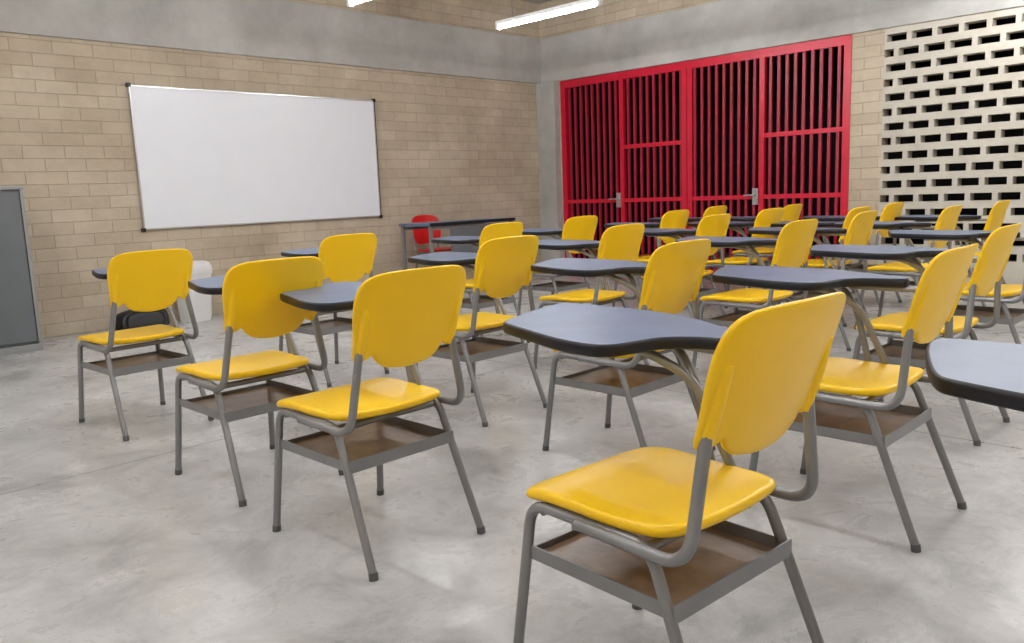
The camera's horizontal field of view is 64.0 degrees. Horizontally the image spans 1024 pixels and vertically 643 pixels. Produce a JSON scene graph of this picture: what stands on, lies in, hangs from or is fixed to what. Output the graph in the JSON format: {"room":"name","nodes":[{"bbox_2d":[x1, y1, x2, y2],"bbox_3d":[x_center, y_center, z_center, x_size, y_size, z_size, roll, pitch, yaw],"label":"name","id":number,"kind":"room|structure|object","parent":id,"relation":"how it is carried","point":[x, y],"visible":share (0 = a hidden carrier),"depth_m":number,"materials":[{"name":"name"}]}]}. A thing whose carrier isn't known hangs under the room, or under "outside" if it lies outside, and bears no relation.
{"room":"classroom","nodes":[
{"label":"classroom","id":0,"kind":"room"},
{"bbox_2d":[0,0,541,337],"bbox_3d":[-3.355,-1.602,6.823,0.200,3.300,10.891,7,13,44],"label":"wall","id":1,"kind":"structure","parent":0,"point":[449,147],"depth_m":7.48,"materials":[{"name":"beige brick"}]},
{"bbox_2d":[125,83,382,231],"bbox_3d":[-2.289,-1.539,7.751,0.030,1.231,2.514,7,13,44],"label":"whiteboard","id":2,"kind":"object","parent":1,"relation":"attached to","point":[204,158],"visible":1,"depth_m":7.60,"materials":[{"name":"plastic"}]},
{"bbox_2d":[0,0,540,83],"bbox_3d":[-3.320,-2.529,6.585,0.030,0.539,10.461,7,13,44],"label":"beam","id":3,"kind":"structure","parent":1,"relation":"attached to","point":[277,29],"depth_m":7.73,"materials":[{"name":"concrete"}]},
{"bbox_2d":[0,252,1023,642],"bbox_3d":[1.743,0.354,4.246,11.377,0.150,13.891,7,13,44],"label":"floor","id":4,"kind":"structure","parent":0,"point":[102,541],"depth_m":2.56,"materials":[{"name":"concrete"}]},
{"bbox_2d":[0,186,42,355],"bbox_3d":[-3.944,-0.334,5.746,0.576,1.175,0.920,7,13,44],"label":"base cabinet","id":5,"kind":"object","parent":4,"relation":"on","point":[20,328],"visible":1,"depth_m":5.80,"materials":[{"name":"grey metal"}]},
{"bbox_2d":[115,309,169,330],"bbox_3d":[-3.081,-0.029,6.820,0.189,0.174,0.463,6,12,41],"label":"bag","id":6,"kind":"object","parent":4,"relation":"on","point":[128,319],"visible":0.7,"depth_m":6.73,"materials":[{"name":"fabric"}]},
{"bbox_2d":[77,249,213,440],"bbox_3d":[-1.812,0.046,3.976,0.923,0.816,0.580,6,12,42],"label":"chair","id":7,"kind":"object","parent":4,"relation":"on","point":[149,280],"visible":1,"depth_m":3.66,"materials":[{"name":"yellow plastic"}]},
{"bbox_2d":[177,260,211,322],"bbox_3d":[-2.765,-0.263,7.115,0.250,0.520,0.270,2,10,27],"label":"waste bin","id":8,"kind":"object","parent":4,"relation":"on","point":[201,303],"visible":0.55,"depth_m":7.06,"materials":[{"name":"plastic"}]},
{"bbox_2d":[175,256,343,506],"bbox_3d":[-1.018,0.144,3.159,0.923,0.816,0.580,7,13,44],"label":"chair","id":9,"kind":"object","parent":4,"relation":"on","point":[250,292],"visible":0.92,"depth_m":2.85,"materials":[{"name":"yellow plastic"}]},
{"bbox_2d":[279,233,388,386],"bbox_3d":[-1.115,-0.119,4.853,0.923,0.816,0.580,6,12,43],"label":"chair","id":10,"kind":"object","parent":4,"relation":"on","point":[345,257],"visible":0.58,"depth_m":4.51,"materials":[{"name":"yellow plastic"}]},
{"bbox_2d":[272,265,485,581],"bbox_3d":[-0.486,0.213,2.593,0.923,0.816,0.580,7,13,44],"label":"chair","id":11,"kind":"object","parent":4,"relation":"on","point":[401,318],"visible":1,"depth_m":2.31,"materials":[{"name":"yellow plastic"}]},
{"bbox_2d":[412,215,467,288],"bbox_3d":[-0.795,-0.738,8.765,0.423,0.803,0.454,-10,12,-42],"label":"chair","id":12,"kind":"object","parent":4,"relation":"on","point":[421,236],"visible":0.63,"depth_m":8.82,"materials":[{"name":"plastic"}]},
{"bbox_2d":[399,218,514,269],"bbox_3d":[-0.528,-0.658,8.362,0.484,0.743,1.150,7,13,44],"label":"desk","id":13,"kind":"object","parent":4,"relation":"on","point":[464,227],"visible":0.49,"depth_m":8.10,"materials":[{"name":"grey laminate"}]},
{"bbox_2d":[408,235,546,426],"bbox_3d":[-0.235,-0.016,3.984,0.923,0.816,0.580,7,13,44],"label":"chair","id":14,"kind":"object","parent":4,"relation":"on","point":[502,265],"visible":0.8,"depth_m":3.66,"materials":[{"name":"yellow plastic"}]},
{"bbox_2d":[431,222,529,342],"bbox_3d":[-0.283,-0.277,5.655,0.923,0.816,0.580,7,13,44],"label":"chair","id":15,"kind":"object","parent":4,"relation":"on","point":[508,229],"visible":0.3,"depth_m":5.34,"materials":[{"name":"yellow plastic"}]},
{"bbox_2d":[536,81,563,261],"bbox_3d":[0.481,-1.815,10.363,0.297,2.331,0.100,7,13,44],"label":"concrete column","id":16,"kind":"structure","parent":4,"relation":"on","point":[547,93],"depth_m":10.28,"materials":[{"name":"grey concrete"}]},
{"bbox_2d":[517,215,597,315],"bbox_3d":[0.283,-0.414,6.390,0.923,0.816,0.580,7,13,44],"label":"chair","id":17,"kind":"object","parent":4,"relation":"on","point":[579,227],"visible":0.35,"depth_m":6.08,"materials":[{"name":"yellow plastic"}]},
{"bbox_2d":[533,223,648,368],"bbox_3d":[0.364,-0.160,4.754,0.923,0.816,0.580,6,12,43],"label":"chair","id":18,"kind":"object","parent":4,"relation":"on","point":[618,242],"visible":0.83,"depth_m":4.49,"materials":[{"name":"yellow plastic"}]},
{"bbox_2d":[531,239,714,450],"bbox_3d":[0.370,0.072,3.279,0.923,0.816,0.580,7,13,44],"label":"chair","id":19,"kind":"object","parent":4,"relation":"on","point":[673,273],"visible":0.64,"depth_m":3.01,"materials":[{"name":"yellow plastic"}]},
{"bbox_2d":[604,210,691,306],"bbox_3d":[1.091,-0.536,6.971,0.923,0.816,0.580,7,13,44],"label":"chair","id":20,"kind":"object","parent":4,"relation":"on","point":[675,219],"visible":0.47,"depth_m":6.62,"materials":[{"name":"yellow plastic"}]},
{"bbox_2d":[503,292,845,642],"bbox_3d":[0.255,0.313,1.775,0.580,0.816,0.923,-10,12,-41],"label":"chair","id":21,"kind":"object","parent":4,"relation":"on","point":[651,531],"visible":1,"depth_m":1.55,"materials":[{"name":"yellow plastic"}]},
{"bbox_2d":[638,213,730,327],"bbox_3d":[1.094,-0.340,5.721,0.923,0.816,0.580,7,13,44],"label":"chair","id":22,"kind":"object","parent":4,"relation":"on","point":[716,224],"visible":0.41,"depth_m":5.46,"materials":[{"name":"yellow plastic"}]},
{"bbox_2d":[648,205,726,290],"bbox_3d":[1.614,-0.685,7.790,0.923,0.816,0.580,7,13,44],"label":"chair","id":23,"kind":"object","parent":4,"relation":"on","point":[722,209],"visible":0.08,"depth_m":7.50,"materials":[{"name":"yellow plastic"}]},
{"bbox_2d":[687,208,783,307],"bbox_3d":[1.715,-0.489,6.521,0.580,0.816,0.923,-10,12,-42],"label":"chair","id":24,"kind":"object","parent":4,"relation":"on","point":[766,217],"visible":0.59,"depth_m":6.24,"materials":[{"name":"yellow plastic"}]},
{"bbox_2d":[675,219,817,369],"bbox_3d":[1.220,-0.154,4.507,0.580,0.816,0.923,-11,12,-43],"label":"chair","id":25,"kind":"object","parent":4,"relation":"on","point":[793,244],"visible":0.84,"depth_m":4.27,"materials":[{"name":"yellow plastic"}]},
{"bbox_2d":[729,204,802,291],"bbox_3d":[2.158,-0.643,7.392,0.923,0.816,0.580,6,12,43],"label":"chair","id":26,"kind":"object","parent":4,"relation":"on","point":[792,212],"visible":0.41,"depth_m":7.06,"materials":[{"name":"yellow plastic"}]},
{"bbox_2d":[747,210,877,350],"bbox_3d":[1.855,-0.296,5.259,0.923,0.816,0.580,6,12,42],"label":"chair","id":27,"kind":"object","parent":4,"relation":"on","point":[860,228],"visible":0.45,"depth_m":5.00,"materials":[{"name":"yellow plastic"}]},
{"bbox_2d":[770,206,870,326],"bbox_3d":[2.172,-0.435,6.066,0.923,0.816,0.580,7,13,44],"label":"chair","id":28,"kind":"object","parent":4,"relation":"on","point":[817,263],"visible":0.38,"depth_m":5.88,"materials":[{"name":"yellow plastic"}]},
{"bbox_2d":[711,243,978,552],"bbox_3d":[0.974,0.149,2.639,0.923,0.816,0.580,7,13,44],"label":"chair","id":29,"kind":"object","parent":4,"relation":"on","point":[869,421],"visible":0.89,"depth_m":2.44,"materials":[{"name":"yellow plastic"}]},
{"bbox_2d":[802,202,903,305],"bbox_3d":[2.763,-0.575,6.809,0.580,0.816,0.923,-11,12,-43],"label":"chair","id":30,"kind":"object","parent":4,"relation":"on","point":[892,210],"visible":0.3,"depth_m":6.45,"materials":[{"name":"yellow plastic"}]},
{"bbox_2d":[833,205,962,328],"bbox_3d":[2.565,-0.379,5.612,0.923,0.816,0.580,7,13,44],"label":"chair","id":31,"kind":"object","parent":4,"relation":"on","point":[948,218],"visible":0.58,"depth_m":5.40,"materials":[{"name":"yellow plastic"}]},
{"bbox_2d":[809,223,1021,445],"bbox_3d":[1.621,-0.009,3.487,0.923,0.816,0.580,7,13,44],"label":"chair","id":32,"kind":"object","parent":4,"relation":"on","point":[992,260],"visible":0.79,"depth_m":3.29,"materials":[{"name":"yellow plastic"}]},
{"bbox_2d":[894,200,1010,305],"bbox_3d":[3.287,-0.514,6.292,0.923,0.816,0.580,7,13,44],"label":"chair","id":33,"kind":"object","parent":4,"relation":"on","point":[995,219],"visible":0.41,"depth_m":5.98,"materials":[{"name":"yellow plastic"}]},
{"bbox_2d":[888,230,1023,369],"bbox_3d":[2.398,-0.181,4.390,0.923,0.816,0.580,7,13,44],"label":"chair","id":34,"kind":"object","parent":4,"relation":"on","point":[1008,316],"visible":0.44,"depth_m":4.28,"materials":[{"name":"yellow plastic"}]},
{"bbox_2d":[925,338,1023,411],"bbox_3d":[0.938,0.395,1.088,0.580,0.816,0.923,-10,12,-42],"label":"desk","id":35,"kind":"object","parent":4,"relation":"on","point":[986,372],"visible":1,"depth_m":1.29,"materials":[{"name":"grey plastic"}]},
{"bbox_2d":[522,0,551,3],"bbox_3d":[0.561,-2.846,2.660,11.377,0.150,10.891,7,13,44],"label":"ceiling","id":36,"kind":"structure","parent":0,"point":[532,1],"depth_m":10.03,"materials":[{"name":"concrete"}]},
{"bbox_2d":[347,0,367,6],"bbox_3d":[-0.855,-2.812,5.918,1.210,0.820,0.044,7,13,44],"label":"tube light","id":37,"kind":"object","parent":36,"relation":"hanging from","point":[350,3],"visible":1,"depth_m":6.35,"materials":[{"name":"white plastic"}]},
{"bbox_2d":[495,0,602,29],"bbox_3d":[0.280,-3.034,7.053,1.210,0.820,0.044,7,13,44],"label":"tube light","id":38,"kind":"object","parent":36,"relation":"hanging from","point":[582,4],"visible":1,"depth_m":7.08,"materials":[{"name":"white plastic"}]},
{"bbox_2d":[539,0,1022,257],"bbox_3d":[4.354,-1.872,6.653,10.977,3.300,0.150,7,13,44],"label":"wall","id":39,"kind":"structure","parent":0,"point":[611,11],"depth_m":9.53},
{"bbox_2d":[560,34,852,273],"bbox_3d":[1.918,-1.660,9.030,3.595,2.329,0.114,7,13,44],"label":"gate","id":40,"kind":"object","parent":39,"relation":"attached to","point":[688,198],"visible":0.84,"depth_m":8.83,"materials":[{"name":"metal"}]},
{"bbox_2d":[540,0,1023,82],"bbox_3d":[4.255,-2.798,6.443,10.977,0.539,0.030,7,13,44],"label":"beam","id":41,"kind":"structure","parent":39,"relation":"attached to","point":[722,27],"depth_m":8.43,"materials":[{"name":"concrete"}]},
{"bbox_2d":[664,17,1023,259],"bbox_3d":[6.385,-2.291,8.823,11.177,3.300,0.150,7,13,44],"label":"wall","id":42,"kind":"structure","parent":0,"point":[1018,68],"depth_m":10.98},
{"bbox_2d":[847,29,890,264],"bbox_3d":[3.356,-1.511,7.723,0.292,2.331,0.150,7,12,44],"label":"pier","id":43,"kind":"object","parent":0,"point":[868,52],"depth_m":7.61,"materials":[{"name":"beige brick"}]},
{"bbox_2d":[878,6,1023,284],"bbox_3d":[4.846,-1.335,6.245,3.920,2.330,0.120,7,13,44],"label":"block wall","id":44,"kind":"structure","parent":0,"point":[1013,273],"depth_m":7.09,"materials":[{"name":"white concrete"}]}
]}

